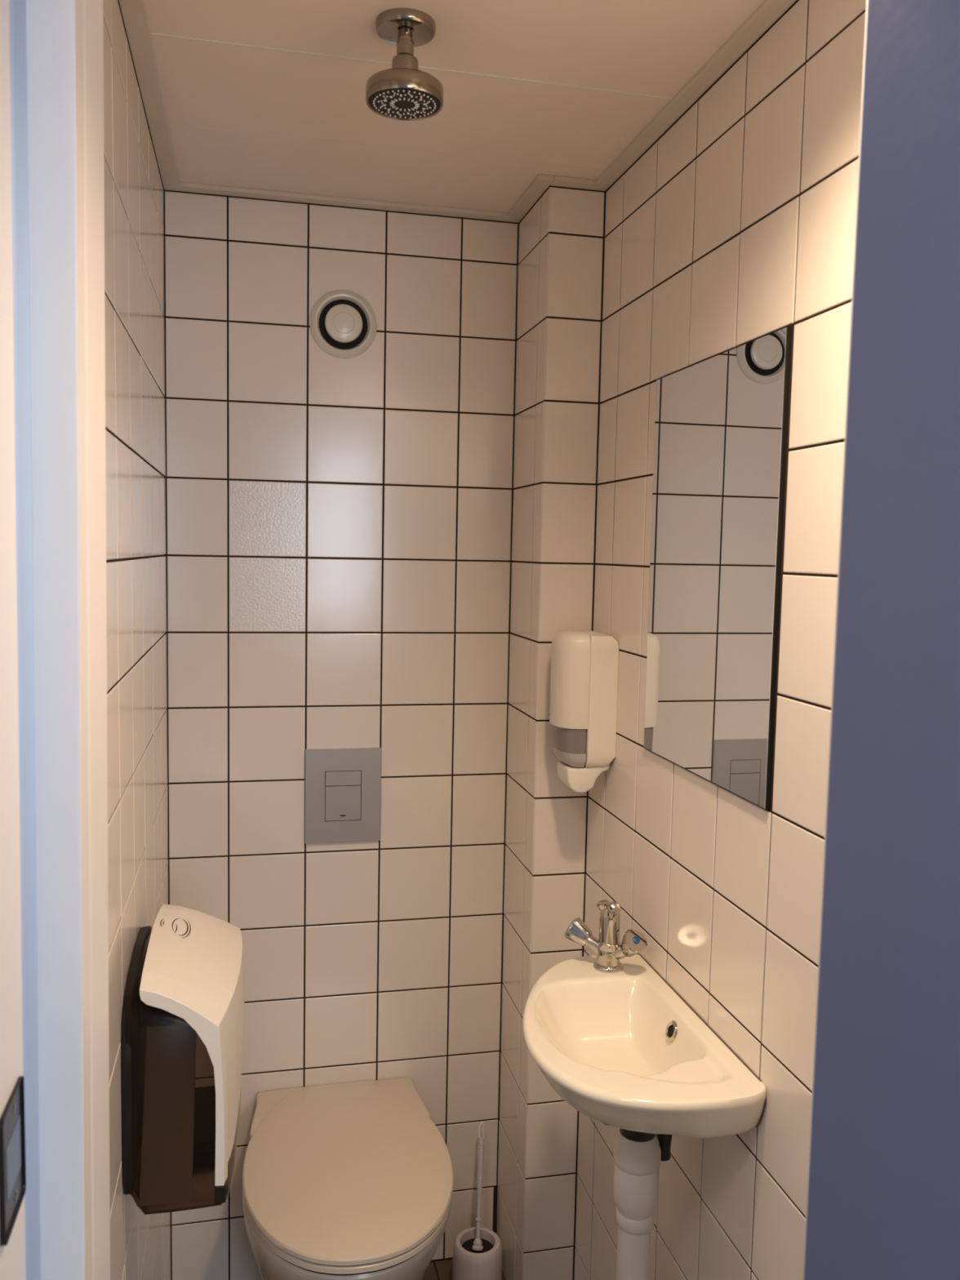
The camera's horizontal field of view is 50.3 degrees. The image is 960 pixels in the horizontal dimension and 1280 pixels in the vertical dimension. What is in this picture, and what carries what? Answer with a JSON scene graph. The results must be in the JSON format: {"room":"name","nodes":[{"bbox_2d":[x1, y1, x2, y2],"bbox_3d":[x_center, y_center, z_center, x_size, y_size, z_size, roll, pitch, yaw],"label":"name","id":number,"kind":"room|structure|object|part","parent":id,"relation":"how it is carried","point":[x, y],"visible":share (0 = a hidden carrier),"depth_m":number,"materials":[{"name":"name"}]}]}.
{"room":"small toilet room","nodes":[
{"label":"small toilet room","id":0,"kind":"room"},
{"bbox_2d":[102,0,170,1279],"bbox_3d":[-0.565,0.253,1.522,0.121,2.400,1.221,0,5,-13],"label":"wall","id":1,"kind":"structure","parent":0,"point":[135,425],"depth_m":1.40,"materials":[{"name":"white tile"}]},
{"bbox_2d":[118,0,179,185],"bbox_3d":[-0.462,-0.801,1.403,0.030,0.008,1.010,0,5,-13],"label":"trim","id":2,"kind":"structure","parent":1,"relation":"attached to","point":[134,13],"depth_m":1.48,"materials":[{"name":"beige plastic"}]},
{"bbox_2d":[121,904,244,1214],"bbox_3d":[-0.411,0.566,1.450,0.149,0.320,0.314,0,5,-13],"label":"dispenser","id":3,"kind":"object","parent":1,"relation":"attached to","point":[183,1018],"visible":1,"depth_m":1.31,"materials":[{"name":"plastic"}]},
{"bbox_3d":[-0.477,0.558,1.435,0.012,0.268,0.311,0,5,-13],"label":"plate","id":4,"kind":"part","parent":3,"relation":"part of","materials":[{"name":"black plastic"}]},
{"bbox_2d":[163,188,519,1279],"bbox_3d":[-0.239,0.204,2.158,1.036,2.400,0.121,0,5,-13],"label":"wall","id":5,"kind":"structure","parent":0,"point":[339,531],"depth_m":2.07,"materials":[{"name":"white tile"}]},
{"bbox_2d":[162,182,522,222],"bbox_3d":[-0.254,-0.847,1.981,0.689,0.008,0.030,0,5,-13],"label":"trim","id":6,"kind":"structure","parent":5,"relation":"attached to","point":[184,186],"depth_m":1.97,"materials":[{"name":"beige plastic"}]},
{"bbox_2d":[304,747,381,844],"bbox_3d":[-0.280,0.318,2.093,0.154,0.194,0.009,0,5,-13],"label":"flush plate","id":7,"kind":"object","parent":5,"relation":"attached to","point":[343,785],"visible":1,"depth_m":2.09,"materials":[{"name":"grey plastic"}]},
{"bbox_2d":[309,289,377,358],"bbox_3d":[-0.269,-0.621,2.015,0.132,0.132,0.037,0,5,-13],"label":"air vent","id":8,"kind":"object","parent":5,"relation":"attached to","point":[343,324],"visible":1,"depth_m":2.00,"materials":[{"name":"beige plastic"}]},
{"bbox_2d":[242,1078,453,1279],"bbox_3d":[-0.247,1.121,1.896,0.375,0.350,0.549,0,5,-13],"label":"toilet","id":9,"kind":"object","parent":5,"relation":"attached to","point":[354,1180],"visible":1,"depth_m":1.80,"materials":[{"name":"white ceramic"}]},
{"bbox_3d":[-0.248,1.138,1.901,0.375,0.314,0.541,0,5,-13],"label":"bowl","id":10,"kind":"part","parent":9,"relation":"part of","materials":[{"name":"beige ceramic"}]},
{"bbox_2d":[508,173,554,217],"bbox_3d":[0.095,-0.836,1.932,0.030,0.008,0.219,0,5,-13],"label":"trim","id":11,"kind":"structure","parent":5,"relation":"attached to","point":[540,184],"depth_m":1.91,"materials":[{"name":"beige plastic"}]},
{"bbox_2d":[144,0,764,213],"bbox_3d":[-0.066,-0.863,1.389,1.036,0.135,1.500,0,5,-13],"label":"ceiling","id":12,"kind":"structure","parent":0,"point":[265,95],"depth_m":1.49,"materials":[{"name":"white paint"}]},
{"bbox_3d":[-0.173,-0.844,1.863,0.796,0.009,0.295,0,5,-13],"label":"panel","id":13,"kind":"part","parent":12,"relation":"part of","materials":[{"name":"white paint"}]},
{"bbox_2d":[365,7,443,120],"bbox_3d":[-0.096,-0.740,1.315,0.100,0.101,0.100,0,5,-13],"label":"shower head","id":14,"kind":"object","parent":12,"relation":"attached to","point":[403,91],"visible":1,"depth_m":1.30,"materials":[{"name":"silver metal"}]},
{"bbox_3d":[-0.096,-0.759,1.314,0.022,0.035,0.022,0,5,-13],"label":"arm","id":15,"kind":"part","parent":14,"relation":"part of","materials":[{"name":"silver metal"}]},
{"bbox_3d":[-0.108,-0.818,1.574,0.796,0.009,0.296,0,5,-13],"label":"panel","id":16,"kind":"part","parent":12,"relation":"part of","materials":[{"name":"white paint"}]},
{"bbox_3d":[-0.043,-0.791,1.285,0.796,0.009,0.296,0,5,-13],"label":"panel","id":17,"kind":"part","parent":12,"relation":"part of","materials":[{"name":"white paint"}]},
{"bbox_2d":[422,1258,506,1279],"bbox_3d":[-0.112,1.451,1.591,1.036,0.080,1.500,0,5,-13],"label":"floor","id":18,"kind":"structure","parent":0,"point":[438,1269],"depth_m":2.20,"materials":[{"name":"brown tile"}]},
{"bbox_2d":[452,1226,502,1279],"bbox_3d":[-0.006,1.306,2.128,0.103,0.120,0.103,0,5,-13],"label":"brush holder","id":19,"kind":"object","parent":18,"relation":"on","point":[468,1264],"visible":0.99,"depth_m":2.10,"materials":[{"name":"grey plastic"}]},
{"bbox_2d":[471,1122,484,1250],"bbox_3d":[-0.003,1.149,2.150,0.024,0.228,0.101,1,5,0],"label":"toilet brush","id":20,"kind":"object","parent":19,"relation":"in","point":[477,1243],"visible":1,"depth_m":2.15,"materials":[{"name":"grey plastic"}]},
{"bbox_3d":[-0.001,1.153,2.153,0.014,0.182,0.080,1,5,4],"label":"handle","id":21,"kind":"part","parent":20,"relation":"part of","materials":[{"name":"grey plastic"}]},
{"bbox_2d":[496,185,605,1279],"bbox_3d":[0.143,0.219,2.070,0.128,2.400,0.220,0,5,-13],"label":"wall pillar","id":22,"kind":"structure","parent":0,"point":[562,242],"depth_m":1.98,"materials":[{"name":"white tile"}]},
{"bbox_2d":[573,0,866,1279],"bbox_3d":[0.358,0.266,1.588,0.121,2.400,1.500,0,5,-13],"label":"wall","id":23,"kind":"structure","parent":0,"point":[735,226],"depth_m":1.38,"materials":[{"name":"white tile"}]},
{"bbox_2d":[550,175,610,191],"bbox_3d":[0.182,-0.828,1.855,0.106,0.008,0.030,0,5,-13],"label":"trim","id":24,"kind":"structure","parent":23,"relation":"attached to","point":[562,181],"depth_m":1.85,"materials":[{"name":"beige plastic"}]},
{"bbox_2d":[549,630,618,792],"bbox_3d":[0.181,0.128,1.865,0.103,0.288,0.111,0,5,-13],"label":"soap dispenser","id":25,"kind":"object","parent":23,"relation":"attached to","point":[583,713],"visible":1,"depth_m":1.82,"materials":[{"name":"beige plastic"}]},
{"bbox_3d":[0.188,0.241,1.865,0.081,0.062,0.069,0,5,-13],"label":"push lever","id":26,"kind":"part","parent":25,"relation":"part of","materials":[{"name":"beige plastic"}]},
{"bbox_2d":[522,953,766,1137],"bbox_3d":[0.186,0.600,1.477,0.271,0.111,0.468,0,5,-13],"label":"basin","id":27,"kind":"object","parent":23,"relation":"attached to","point":[624,1049],"visible":1,"depth_m":1.44,"materials":[{"name":"beige ceramic"}]},
{"bbox_2d":[564,899,647,973],"bbox_3d":[0.204,0.471,1.650,0.140,0.119,0.058,5,6,39],"label":"faucet","id":28,"kind":"object","parent":27,"relation":"on","point":[609,949],"visible":1,"depth_m":1.64,"materials":[{"name":"silver metal"}]},
{"bbox_3d":[0.162,0.476,1.675,0.045,0.043,0.039,4,6,30],"label":"knob","id":29,"kind":"part","parent":28,"relation":"part of","materials":[{"name":"silver metal"}]},
{"bbox_3d":[0.190,0.497,1.663,0.048,0.038,0.023,3,5,25],"label":"valve arm","id":30,"kind":"part","parent":28,"relation":"part of","materials":[{"name":"silver metal"}]},
{"bbox_3d":[0.211,0.436,1.635,0.015,0.034,0.038,1,5,-3],"label":"spout","id":31,"kind":"part","parent":28,"relation":"part of","materials":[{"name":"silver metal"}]},
{"bbox_3d":[0.226,0.502,1.644,0.046,0.035,0.023,4,6,32],"label":"valve arm","id":32,"kind":"part","parent":28,"relation":"part of","materials":[{"name":"silver metal"}]},
{"bbox_3d":[0.244,0.483,1.624,0.038,0.046,0.046,0,5,-13],"label":"knob","id":33,"kind":"part","parent":28,"relation":"part of","materials":[{"name":"silver metal"}]},
{"bbox_2d":[603,1123,672,1279],"bbox_3d":[0.218,1.037,1.455,0.110,0.779,0.072,0,5,-13],"label":"pipe","id":34,"kind":"object","parent":27,"relation":"attached to","point":[637,1156],"visible":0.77,"depth_m":1.41,"materials":[{"name":"white plastic"}]},
{"bbox_2d":[595,0,796,185],"bbox_3d":[0.344,-0.777,1.309,0.030,0.008,1.110,0,5,-13],"label":"trim","id":35,"kind":"structure","parent":23,"relation":"attached to","point":[770,11],"depth_m":1.44,"materials":[{"name":"beige plastic"}]},
{"bbox_2d":[644,325,791,809],"bbox_3d":[0.323,-0.101,1.461,0.006,0.596,0.408,0,5,-13],"label":"wall mirror","id":36,"kind":"object","parent":23,"relation":"attached to","point":[721,420],"visible":1,"depth_m":1.42,"materials":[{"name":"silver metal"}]},
{"bbox_2d":[802,0,867,1279],"bbox_3d":[0.909,0.248,0.939,1.300,2.570,0.040,0,5,-13],"label":"wall","id":37,"kind":"structure","parent":0,"point":[866,0],"depth_m":0.79,"materials":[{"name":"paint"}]},
{"bbox_2d":[804,0,959,1279],"bbox_3d":[0.362,0.501,0.484,0.054,1.998,0.631,-1,5,-18],"label":"door","id":38,"kind":"structure","parent":37,"relation":"in","point":[883,1203],"depth_m":0.67,"materials":[{"name":"blue paint"}]},
{"bbox_3d":[-0.999,0.248,0.493,1.182,2.570,0.070,0,5,-13],"label":"wall","id":39,"kind":"structure","parent":0,"visible":0},
{"bbox_2d":[0,0,110,1279],"bbox_3d":[-0.386,0.365,0.798,0.148,2.208,0.403,0,5,-13],"label":"trim","id":40,"kind":"structure","parent":39,"relation":"attached to","point":[55,1210],"depth_m":0.82,"materials":[{"name":"white paint"}]},
{"bbox_3d":[-0.353,0.390,0.770,0.007,0.096,0.069,0,5,-13],"label":"strike plate","id":41,"kind":"part","parent":40,"relation":"part of","materials":[{"name":"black metal"}]}
]}

